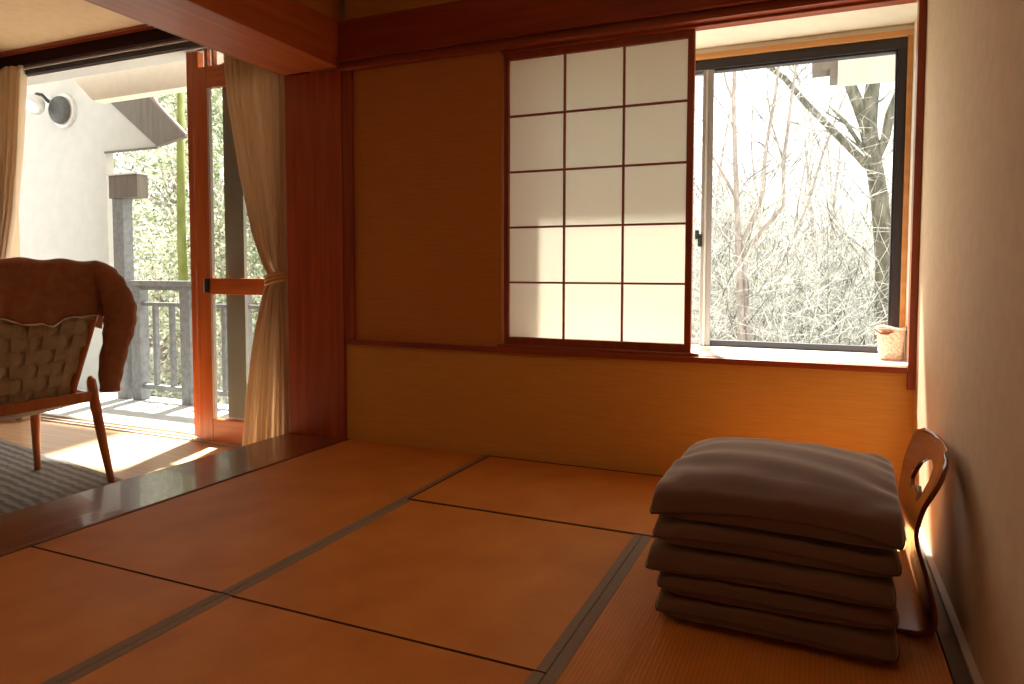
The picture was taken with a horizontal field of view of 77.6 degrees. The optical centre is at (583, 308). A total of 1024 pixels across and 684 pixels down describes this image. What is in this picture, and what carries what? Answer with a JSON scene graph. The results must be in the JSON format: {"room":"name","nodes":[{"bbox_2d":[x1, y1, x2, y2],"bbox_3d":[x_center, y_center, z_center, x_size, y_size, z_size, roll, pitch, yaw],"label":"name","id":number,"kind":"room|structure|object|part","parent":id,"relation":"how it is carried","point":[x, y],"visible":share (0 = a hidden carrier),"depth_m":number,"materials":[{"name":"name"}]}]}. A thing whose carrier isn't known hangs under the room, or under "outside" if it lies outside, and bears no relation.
{"room":"traditional dwelling","nodes":[
{"label":"traditional dwelling","id":0,"kind":"room"},
{"bbox_2d":[0,0,143,51],"bbox_3d":[-4.742,-1.980,2.468,4.800,0.100,5.450,1,3,21],"label":"ceiling","id":1,"kind":"structure","parent":0,"point":[23,23],"depth_m":4.44,"materials":[{"name":"beige paint"}]},
{"bbox_2d":[0,415,237,479],"bbox_3d":[-4.595,1.110,2.550,4.860,0.120,5.450,1,3,21],"label":"floor","id":2,"kind":"structure","parent":0,"point":[132,455],"depth_m":4.44,"materials":[{"name":"wood"}]},
{"bbox_2d":[0,439,122,514],"bbox_3d":[-4.101,1.036,2.780,2.580,0.012,3.000,2,3,30],"label":"rug","id":3,"kind":"object","parent":2,"relation":"on","point":[21,487],"visible":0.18,"depth_m":3.69,"materials":[{"name":"grey fabric"}]},
{"bbox_2d":[0,316,114,483],"bbox_3d":[-3.117,0.387,3.411,0.756,1.271,0.690,1,3,22],"label":"chair","id":4,"kind":"object","parent":3,"relation":"on","point":[41,366],"visible":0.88,"depth_m":3.40,"materials":[{"name":"brown wood"}]},
{"bbox_3d":[-3.329,0.698,3.834,0.055,0.601,0.053,1,3,22],"label":"leg","id":5,"kind":"part","parent":4,"relation":"part of","materials":[{"name":"brown wood"}]},
{"bbox_3d":[-2.913,0.512,3.335,0.030,0.065,0.600,1,3,22],"label":"rail","id":6,"kind":"part","parent":4,"relation":"part of","materials":[{"name":"brown wood"}]},
{"bbox_2d":[0,257,136,391],"bbox_3d":[-2.800,0.115,3.273,0.250,0.756,0.850,1,3,22],"label":"blanket","id":7,"kind":"object","parent":4,"relation":"on","point":[33,292],"visible":0.97,"depth_m":3.40,"materials":[{"name":"orange fabric"}]},
{"bbox_3d":[-2.770,0.700,3.618,0.151,0.632,0.053,1,3,10],"label":"leg","id":8,"kind":"part","parent":4,"relation":"part of","materials":[{"name":"brown wood"}]},
{"bbox_2d":[0,433,345,554],"bbox_3d":[-2.581,1.008,1.607,0.457,0.200,5.110,1,3,21],"label":"threshold","id":9,"kind":"object","parent":2,"relation":"on","point":[25,527],"visible":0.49,"depth_m":2.94,"materials":[{"name":"brown wood"}]},
{"bbox_2d":[285,69,346,439],"bbox_3d":[-1.627,-0.234,4.091,0.443,2.462,0.310,1,3,21],"label":"post","id":10,"kind":"object","parent":2,"relation":"on","point":[313,100],"visible":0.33,"depth_m":3.94,"materials":[{"name":"brown wood"}]},
{"bbox_2d":[45,389,228,430],"bbox_3d":[-4.541,1.072,6.057,8.300,0.230,1.148,1,3,21],"label":"deck","id":11,"kind":"object","parent":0,"point":[155,411],"visible":0.1,"depth_m":5.92,"materials":[{"name":"white wood"}]},
{"bbox_2d":[107,172,149,398],"bbox_3d":[-4.643,-0.218,6.483,0.450,2.305,0.135,1,3,21],"label":"column","id":12,"kind":"structure","parent":11,"relation":"on","point":[123,187],"depth_m":6.45,"materials":[{"name":"grey wood"}]},
{"bbox_2d":[130,280,259,405],"bbox_3d":[-2.654,0.369,5.781,4.205,1.225,0.120,1,3,21],"label":"balcony railing","id":13,"kind":"object","parent":11,"relation":"on","point":[140,353],"visible":0.35,"depth_m":6.32,"materials":[{"name":"grey wood"}]},
{"bbox_3d":[-4.561,0.351,6.497,0.130,1.169,0.100,1,3,21],"label":"post","id":14,"kind":"part","parent":13,"relation":"part of","materials":[{"name":"grey wood"}]},
{"bbox_3d":[-2.601,-0.166,5.737,4.100,0.040,0.050,1,3,21],"label":"rail","id":15,"kind":"part","parent":13,"relation":"part of","materials":[{"name":"grey wood"}]},
{"bbox_3d":[-2.642,-0.215,5.751,4.190,0.055,0.120,1,3,21],"label":"hand rail","id":16,"kind":"part","parent":13,"relation":"part of","materials":[{"name":"grey wood"}]},
{"bbox_3d":[-2.608,0.840,5.785,4.100,0.045,0.050,1,3,21],"label":"rail","id":17,"kind":"part","parent":13,"relation":"part of","materials":[{"name":"grey wood"}]},
{"bbox_3d":[-3.897,0.367,6.248,0.130,1.169,0.100,1,3,21],"label":"post","id":18,"kind":"part","parent":13,"relation":"part of","materials":[{"name":"grey wood"}]},
{"bbox_3d":[-2.602,-0.004,5.745,4.100,0.035,0.050,1,3,21],"label":"rail","id":19,"kind":"part","parent":13,"relation":"part of","materials":[{"name":"grey wood"}]},
{"bbox_3d":[-3.232,0.383,5.999,0.130,1.169,0.100,1,3,21],"label":"post","id":20,"kind":"part","parent":13,"relation":"part of","materials":[{"name":"grey wood"}]},
{"bbox_2d":[73,54,223,103],"bbox_3d":[-3.155,-2.243,5.148,3.620,0.885,0.100,1,3,21],"label":"ceiling","id":21,"kind":"structure","parent":0,"point":[168,78],"depth_m":5.36,"materials":[{"name":"beige paint"}]},
{"bbox_2d":[12,0,344,257],"bbox_3d":[-3.732,-0.598,4.956,5.010,3.080,0.200,1,3,21],"label":"wall","id":22,"kind":"structure","parent":0,"point":[16,250],"depth_m":5.48,"materials":[{"name":"beige paint"}]},
{"bbox_2d":[0,24,308,446],"bbox_3d":[-3.399,-0.537,4.786,3.355,2.979,0.270,1,3,21],"label":"door","id":23,"kind":"structure","parent":22,"relation":"in","point":[144,45],"depth_m":4.51,"materials":[{"name":"brown wood"}]},
{"bbox_2d":[0,65,29,420],"bbox_3d":[-4.710,-0.511,5.185,0.571,2.851,0.113,1,3,21],"label":"curtain","id":24,"kind":"object","parent":23,"relation":"hanging from","point":[13,79],"visible":0.58,"depth_m":5.10,"materials":[{"name":"beige fabric"}]},
{"bbox_3d":[-2.804,-0.445,4.600,0.115,2.780,0.048,1,3,21],"label":"frame post","id":25,"kind":"part","parent":23,"relation":"part of","materials":[{"name":"brown wood"}]},
{"bbox_3d":[-2.675,-0.163,4.485,0.038,0.100,0.015,1,3,21],"label":"handle","id":26,"kind":"part","parent":23,"relation":"part of","materials":[{"name":"black metal"}]},
{"bbox_3d":[-2.467,-0.407,4.482,0.180,2.640,0.025,1,3,21],"label":"screen frame","id":27,"kind":"part","parent":23,"relation":"part of","materials":[{"name":"grey"}]},
{"bbox_3d":[-2.308,-0.353,4.368,0.720,2.635,0.038,1,3,21],"label":"cross rail","id":28,"kind":"part","parent":23,"relation":"part of","materials":[{"name":"brown wood"}]},
{"bbox_3d":[-2.329,-0.354,4.376,0.945,2.635,0.040,1,3,21],"label":"frame","id":29,"kind":"part","parent":23,"relation":"part of","materials":[{"name":"brown wood"}]},
{"bbox_2d":[223,54,289,445],"bbox_3d":[-2.178,-0.448,4.234,0.558,2.851,0.113,1,3,21],"label":"curtain","id":30,"kind":"object","parent":23,"relation":"hanging from","point":[255,95],"visible":0.81,"depth_m":4.17,"materials":[{"name":"beige fabric"}]},
{"bbox_2d":[298,0,339,21],"bbox_3d":[-2.489,-1.768,1.466,0.230,0.360,5.140,1,3,21],"label":"wall header","id":31,"kind":"structure","parent":0,"point":[330,8],"depth_m":3.74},
{"bbox_2d":[88,0,339,74],"bbox_3d":[-2.570,-1.485,1.492,0.443,0.268,5.108,1,3,21],"label":"beam","id":32,"kind":"structure","parent":31,"relation":"attached to","point":[284,37],"depth_m":3.35,"materials":[{"name":"brown wood"}]},
{"bbox_2d":[345,0,913,489],"bbox_3d":[0.084,-0.495,3.528,3.140,3.060,0.440,1,3,21],"label":"wall","id":33,"kind":"structure","parent":0,"point":[628,415],"depth_m":3.56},
{"bbox_2d":[342,70,355,338],"bbox_3d":[-1.429,-0.623,3.846,0.070,1.621,0.018,1,3,21],"label":"post","id":34,"kind":"object","parent":33,"relation":"attached to","point":[347,76],"visible":1,"depth_m":3.84,"materials":[{"name":"red wood"}]},
{"bbox_2d":[338,0,811,65],"bbox_3d":[0.017,-1.551,3.285,3.142,0.268,0.115,1,3,21],"label":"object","id":35,"kind":"structure","parent":33,"relation":"attached to","point":[462,20],"depth_m":3.43,"materials":[{"name":"red wood"}]},
{"bbox_2d":[336,0,916,70],"bbox_3d":[0.007,-1.419,3.273,3.137,0.074,0.105,1,3,21],"label":"rail","id":36,"kind":"object","parent":35,"relation":"attached to","point":[814,7],"visible":0.95,"depth_m":3.14,"materials":[{"name":"red wood"}]},
{"bbox_2d":[346,339,906,373],"bbox_3d":[-0.007,0.238,3.355,3.086,0.030,0.048,1,3,21],"label":"rail","id":37,"kind":"object","parent":33,"relation":"attached to","point":[595,354],"visible":0.97,"depth_m":3.19,"materials":[{"name":"red wood"}]},
{"bbox_2d":[497,344,700,355],"bbox_3d":[0.056,0.220,3.359,1.120,0.024,0.085,1,3,21],"label":"rail","id":38,"kind":"object","parent":37,"relation":"on","point":[498,345],"visible":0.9,"depth_m":3.30,"materials":[{"name":"red wood"}]},
{"bbox_2d":[504,29,695,352],"bbox_3d":[0.054,-0.587,3.328,1.050,1.594,0.028,1,3,21],"label":"screen","id":39,"kind":"object","parent":38,"relation":"on","point":[599,137],"visible":1,"depth_m":3.32,"materials":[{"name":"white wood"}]},
{"bbox_2d":[691,349,906,366],"bbox_3d":[0.581,0.240,3.374,2.062,0.032,0.400,1,3,21],"label":"sill","id":40,"kind":"structure","parent":33,"relation":"attached to","point":[704,352],"depth_m":3.12,"materials":[{"name":"white wood"}]},
{"bbox_2d":[875,325,906,360],"bbox_3d":[1.481,0.164,3.050,0.138,0.162,0.116,1,3,21],"label":"wicker basket","id":41,"kind":"object","parent":40,"relation":"on","point":[890,342],"visible":1,"depth_m":3.01,"materials":[{"name":"brown wicker"}]},
{"bbox_3d":[1.435,0.114,3.010,0.076,0.024,0.014,1,3,21],"label":"handle","id":42,"kind":"part","parent":41,"relation":"part of","materials":[{"name":"brown wicker"}]},
{"bbox_2d":[691,24,913,358],"bbox_3d":[0.636,-0.587,3.466,2.046,1.613,0.120,1,3,21],"label":"window","id":43,"kind":"structure","parent":33,"relation":"in","point":[898,40],"depth_m":3.19,"materials":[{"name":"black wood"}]},
{"bbox_3d":[0.202,-0.555,3.654,1.030,1.490,0.028,1,3,21],"label":"sash","id":44,"kind":"part","parent":43,"relation":"part of","materials":[{"name":"grey metal"}]},
{"bbox_3d":[0.619,0.209,3.508,2.022,0.018,0.100,1,3,21],"label":"frame","id":45,"kind":"part","parent":43,"relation":"part of","materials":[{"name":"white"}]},
{"bbox_2d":[696,0,917,49],"bbox_3d":[0.599,-1.401,3.311,2.063,0.026,0.370,1,3,21],"label":"reveal","id":46,"kind":"structure","parent":33,"relation":"attached to","point":[902,14],"depth_m":3.07,"materials":[{"name":"beige paint"}]},
{"bbox_2d":[913,0,1023,683],"bbox_3d":[0.723,-0.351,0.552,0.150,3.060,5.570,1,3,21],"label":"wall","id":47,"kind":"structure","parent":0,"point":[969,390],"depth_m":1.71,"materials":[{"name":"beige paint"}]},
{"bbox_2d":[904,17,916,360],"bbox_3d":[1.551,-0.558,2.980,0.009,1.612,0.390,1,3,21],"label":"reveal","id":48,"kind":"structure","parent":47,"relation":"attached to","point":[915,22],"depth_m":3.01,"materials":[{"name":"beige paint"}]},
{"bbox_2d":[906,0,926,389],"bbox_3d":[1.462,-0.511,2.775,0.030,1.742,0.060,1,3,21],"label":"post","id":49,"kind":"object","parent":47,"relation":"attached to","point":[922,4],"visible":1,"depth_m":2.75,"materials":[{"name":"red wood"}]},
{"bbox_2d":[902,514,983,683],"bbox_3d":[0.534,1.006,0.445,0.064,0.068,5.125,1,3,21],"label":"baseboard","id":50,"kind":"structure","parent":47,"relation":"attached to","point":[959,673],"depth_m":1.79,"materials":[{"name":"brown wood"}]},
{"bbox_3d":[-0.905,1.137,0.994,3.140,0.264,5.130,1,3,21],"label":"floor","id":51,"kind":"structure","parent":0,"visible":0},
{"bbox_2d":[0,546,224,683],"bbox_3d":[-1.889,0.951,1.377,0.984,0.055,1.689,1,3,21],"label":"mat","id":52,"kind":"object","parent":51,"relation":"on","point":[61,615],"visible":0.75,"depth_m":1.90,"materials":[{"name":"beige wicker"}]},
{"bbox_2d":[30,439,488,594],"bbox_3d":[-1.295,0.881,2.959,0.984,0.055,1.689,1,3,21],"label":"mat","id":53,"kind":"object","parent":51,"relation":"on","point":[222,536],"visible":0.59,"depth_m":2.64,"materials":[{"name":"beige wicker"}]},
{"bbox_2d":[56,595,544,683],"bbox_3d":[-0.776,0.959,1.365,1.102,0.055,0.927,1,3,21],"label":"mat","id":54,"kind":"object","parent":51,"relation":"on","point":[229,639],"visible":0.95,"depth_m":1.66,"materials":[{"name":"beige wicker"}]},
{"bbox_2d":[226,499,641,674],"bbox_3d":[-0.450,0.921,2.234,1.102,0.055,0.927,1,3,21],"label":"mat","id":55,"kind":"object","parent":51,"relation":"on","point":[512,590],"visible":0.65,"depth_m":2.10,"materials":[{"name":"beige wicker"}]},
{"bbox_2d":[407,455,906,550],"bbox_3d":[0.300,0.897,2.857,2.068,0.055,0.761,1,3,21],"label":"mat","id":56,"kind":"object","parent":51,"relation":"on","point":[596,498],"visible":0.43,"depth_m":2.95,"materials":[{"name":"brown"}]},
{"bbox_2d":[539,535,952,683],"bbox_3d":[0.331,0.967,1.371,0.963,0.055,1.996,1,3,21],"label":"mat","id":57,"kind":"object","parent":51,"relation":"on","point":[623,638],"visible":0.62,"depth_m":1.69,"materials":[{"name":"beige wicker"}]},
{"bbox_2d":[655,588,899,662],"bbox_3d":[0.620,0.854,2.020,0.658,0.089,0.652,1,3,21],"label":"floor cushion","id":58,"kind":"object","parent":57,"relation":"on","point":[875,644],"visible":0.34,"depth_m":1.71,"materials":[{"name":"brown fabric"}]},
{"bbox_2d":[657,571,898,628],"bbox_3d":[0.615,0.785,2.019,0.650,0.084,0.646,1,3,20],"label":"floor cushion","id":59,"kind":"object","parent":58,"relation":"on","point":[731,593],"visible":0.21,"depth_m":1.72,"materials":[{"name":"brown fabric"}]},
{"bbox_2d":[645,538,896,608],"bbox_3d":[0.603,0.716,2.022,0.678,0.085,0.662,1,3,22],"label":"floor cushion","id":60,"kind":"object","parent":59,"relation":"on","point":[664,556],"visible":0.3,"depth_m":1.72,"materials":[{"name":"brown fabric"}]},
{"bbox_2d":[653,514,901,576],"bbox_3d":[0.618,0.645,2.029,0.672,0.086,0.662,1,3,21],"label":"floor cushion","id":61,"kind":"object","parent":60,"relation":"on","point":[795,549],"visible":0.39,"depth_m":1.72,"materials":[{"name":"brown fabric"}]},
{"bbox_2d":[650,437,905,550],"bbox_3d":[0.632,0.535,2.031,0.692,0.159,0.678,2,3,23],"label":"floor cushion","id":62,"kind":"object","parent":61,"relation":"on","point":[811,490],"visible":1,"depth_m":1.80,"materials":[{"name":"brown fabric"}]},
{"bbox_2d":[892,428,949,636],"bbox_3d":[0.894,0.659,2.072,0.505,0.503,0.572,1,3,21],"label":"chair","id":63,"kind":"object","parent":57,"relation":"on","point":[916,605],"visible":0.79,"depth_m":1.95,"materials":[{"name":"brown wood"}]},
{"bbox_3d":[-4.027,-0.325,-0.721,8.150,3.060,0.150,1,3,21],"label":"wall","id":64,"kind":"structure","parent":0,"visible":0},
{"bbox_2d":[84,0,281,74],"bbox_3d":[-2.793,-1.379,1.580,0.029,0.032,5.108,1,3,21],"label":"batten","id":65,"kind":"object","parent":64,"relation":"attached to","point":[84,0],"visible":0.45,"depth_m":3.32,"materials":[{"name":"red wood"}]},
{"label":"outside","id":66,"kind":"structure","parent":0,"visible":0},
{"bbox_2d":[812,55,894,86],"bbox_3d":[2.576,-2.138,5.043,1.410,0.565,0.220,1,3,21],"label":"eave corner","id":67,"kind":"object","parent":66,"point":[878,69],"visible":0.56,"depth_m":5.10,"materials":[{"name":"white paint"}]},
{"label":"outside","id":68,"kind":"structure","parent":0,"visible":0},
{"bbox_2d":[133,188,890,400],"bbox_3d":[-2.984,-2.472,27.525,85.000,10.075,40.000,1,3,21],"label":"ground","id":69,"kind":"structure","parent":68,"point":[797,189],"depth_m":36.82,"materials":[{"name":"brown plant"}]},
{"bbox_2d":[114,89,221,369],"bbox_3d":[-10.376,-3.018,16.302,4.621,9.589,5.646,2,3,38],"label":"leafy tree","id":70,"kind":"object","parent":69,"relation":"on","point":[132,168],"visible":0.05,"depth_m":15.86,"materials":[{"name":"green plant"}]},
{"bbox_2d":[132,203,219,399],"bbox_3d":[-7.307,0.486,10.876,3.161,4.869,2.772,1,3,21],"label":"leafy tree","id":71,"kind":"object","parent":69,"relation":"on","point":[165,374],"visible":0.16,"depth_m":10.54,"materials":[{"name":"green plant"}]},
{"bbox_2d":[176,92,187,302],"bbox_3d":[-5.216,-0.144,8.260,0.195,6.503,0.152,1,3,21],"label":"tree","id":72,"kind":"object","parent":69,"relation":"on","point":[181,188],"visible":0.28,"depth_m":8.18,"materials":[{"name":"green plant"}]},
{"bbox_2d":[115,96,249,264],"bbox_3d":[-11.905,-4.264,18.507,5.590,10.488,5.249,0,3,-4],"label":"leafy tree","id":73,"kind":"object","parent":69,"relation":"on","point":[140,154],"visible":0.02,"depth_m":17.22,"materials":[{"name":"green plant"}]},
{"bbox_2d":[114,88,260,294],"bbox_3d":[-8.655,-2.478,14.588,4.719,8.712,4.700,1,3,9],"label":"leafy tree","id":74,"kind":"object","parent":69,"relation":"on","point":[218,97],"visible":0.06,"depth_m":13.88,"materials":[{"name":"green plant"}]},
{"bbox_2d":[123,126,266,403],"bbox_3d":[-5.489,-0.135,9.793,3.078,5.819,2.851,0,3,-3],"label":"leafy tree","id":75,"kind":"object","parent":69,"relation":"on","point":[218,225],"visible":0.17,"depth_m":9.18,"materials":[{"name":"green plant"}]},
{"bbox_2d":[133,190,259,401],"bbox_3d":[-12.232,-1.046,19.022,27.744,6.804,12.046,3,3,38],"label":"undergrowth","id":76,"kind":"object","parent":69,"relation":"on","point":[136,272],"visible":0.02,"depth_m":12.96,"materials":[{"name":"green plant"}]},
{"bbox_2d":[155,89,259,324],"bbox_3d":[-6.699,-2.014,14.091,4.868,8.392,4.409,-1,3,-35],"label":"leafy tree","id":77,"kind":"object","parent":69,"relation":"on","point":[213,90],"visible":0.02,"depth_m":13.58,"materials":[{"name":"green plant"}]},
{"bbox_2d":[176,204,263,402],"bbox_3d":[-4.196,-0.215,9.700,3.403,5.832,2.923,0,3,-13],"label":"leafy tree","id":78,"kind":"object","parent":69,"relation":"on","point":[218,318],"visible":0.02,"depth_m":8.97,"materials":[{"name":"green plant"}]},
{"bbox_2d":[693,72,754,220],"bbox_3d":[0.839,-3.519,12.952,6.167,9.485,4.281,-1,3,-32],"label":"bare tree","id":79,"kind":"object","parent":69,"relation":"on","point":[747,72],"visible":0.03,"depth_m":12.93,"materials":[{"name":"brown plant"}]},
{"bbox_2d":[695,70,790,243],"bbox_3d":[3.104,-3.948,15.809,4.407,8.975,5.136,1,3,21],"label":"bare tree","id":80,"kind":"object","parent":69,"relation":"on","point":[729,111],"visible":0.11,"depth_m":15.74,"materials":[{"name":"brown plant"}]},
{"bbox_2d":[695,67,805,230],"bbox_3d":[4.934,-4.798,19.268,4.749,9.516,5.037,1,3,21],"label":"bare tree","id":81,"kind":"object","parent":69,"relation":"on","point":[751,144],"visible":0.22,"depth_m":18.79,"materials":[{"name":"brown plant"}]},
{"bbox_2d":[692,65,849,340],"bbox_3d":[1.915,-1.727,8.141,3.049,7.568,2.098,2,3,33],"label":"bare tree","id":82,"kind":"object","parent":69,"relation":"on","point":[739,284],"visible":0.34,"depth_m":7.96,"materials":[{"name":"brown plant"}]},
{"bbox_2d":[696,64,860,339],"bbox_3d":[3.728,-2.763,9.732,3.444,9.194,2.667,3,4,41],"label":"bare tree","id":83,"kind":"object","parent":69,"relation":"on","point":[840,104],"visible":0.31,"depth_m":10.21,"materials":[{"name":"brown plant"}]},
{"bbox_2d":[692,68,892,345],"bbox_3d":[2.942,-1.764,14.630,17.650,8.834,18.683,2,3,31],"label":"trees","id":84,"kind":"object","parent":69,"relation":"on","point":[791,317],"visible":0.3,"depth_m":9.00,"materials":[{"name":"white plant"}]},
{"bbox_2d":[693,64,892,340],"bbox_3d":[2.488,-1.826,7.887,3.294,7.762,1.990,1,3,16],"label":"bare tree","id":85,"kind":"object","parent":69,"relation":"on","point":[771,112],"visible":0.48,"depth_m":7.91,"materials":[{"name":"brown plant"}]},
{"bbox_2d":[716,65,890,310],"bbox_3d":[5.034,-3.065,13.933,4.707,8.952,4.101,1,3,21],"label":"bare tree","id":86,"kind":"object","parent":69,"relation":"on","point":[805,140],"visible":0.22,"depth_m":13.59,"materials":[{"name":"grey plant"}]},
{"bbox_2d":[741,83,882,335],"bbox_3d":[4.511,-1.802,12.065,3.484,6.633,3.476,1,3,21],"label":"bare tree","id":87,"kind":"object","parent":69,"relation":"on","point":[838,163],"visible":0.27,"depth_m":11.98,"materials":[{"name":"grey plant"}]},
{"bbox_2d":[731,65,893,345],"bbox_3d":[3.692,-1.448,8.052,4.316,7.158,2.658,1,3,18],"label":"tree","id":88,"kind":"object","parent":69,"relation":"on","point":[873,90],"visible":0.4,"depth_m":8.24,"materials":[{"name":"grey plant"}]},
{"bbox_2d":[756,70,889,253],"bbox_3d":[7.163,-4.289,18.183,4.448,9.759,6.106,1,3,21],"label":"bare tree","id":89,"kind":"object","parent":69,"relation":"on","point":[793,70],"visible":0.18,"depth_m":17.96,"materials":[{"name":"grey plant"}]},
{"bbox_2d":[786,66,892,303],"bbox_3d":[6.814,-2.567,13.638,4.716,7.961,4.309,0,3,-3],"label":"bare tree","id":90,"kind":"object","parent":69,"relation":"on","point":[786,66],"visible":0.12,"depth_m":13.16,"materials":[{"name":"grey plant"}]},
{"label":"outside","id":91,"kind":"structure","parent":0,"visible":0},
{"bbox_2d":[19,79,165,392],"bbox_3d":[-7.002,-0.807,7.661,5.480,5.600,0.080,1,3,21],"label":"wall","id":92,"kind":"structure","parent":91,"point":[65,205],"depth_m":7.13,"materials":[{"name":"white paint"}]},
{"bbox_2d":[26,92,52,114],"bbox_3d":[-6.041,-2.282,7.024,0.221,0.276,0.397,1,3,3],"label":"wall lamp","id":93,"kind":"object","parent":92,"relation":"attached to","point":[35,105],"visible":0.74,"depth_m":6.92,"materials":[{"name":"white glass"}]},
{"bbox_3d":[-6.047,-2.213,6.904,0.186,0.117,0.154,1,3,21],"label":"glass","id":94,"kind":"part","parent":93,"relation":"part of","materials":[{"name":"white glass"}]},
{"bbox_3d":[-6.041,-2.244,6.934,0.222,0.209,0.210,1,3,21],"label":"lamp shade","id":95,"kind":"part","parent":93,"relation":"part of","materials":[{"name":"white glass"}]},
{"bbox_3d":[-6.074,-2.369,7.073,0.062,0.108,0.243,0,3,-13],"label":"arm","id":96,"kind":"part","parent":93,"relation":"part of"},
{"bbox_2d":[48,93,75,127],"bbox_3d":[-5.866,-2.223,7.065,0.380,0.380,0.120,1,3,21],"label":"vent hood","id":97,"kind":"object","parent":92,"relation":"attached to","point":[62,108],"visible":1,"depth_m":7.03,"materials":[{"name":"silver metal"}]},
{"bbox_2d":[104,97,187,153],"bbox_3d":[-4.631,-2.035,6.659,1.287,0.709,0.068,1,3,21],"label":"roof eave","id":98,"kind":"object","parent":92,"relation":"attached to","point":[146,114],"visible":0.68,"depth_m":6.60,"materials":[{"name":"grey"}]}
]}

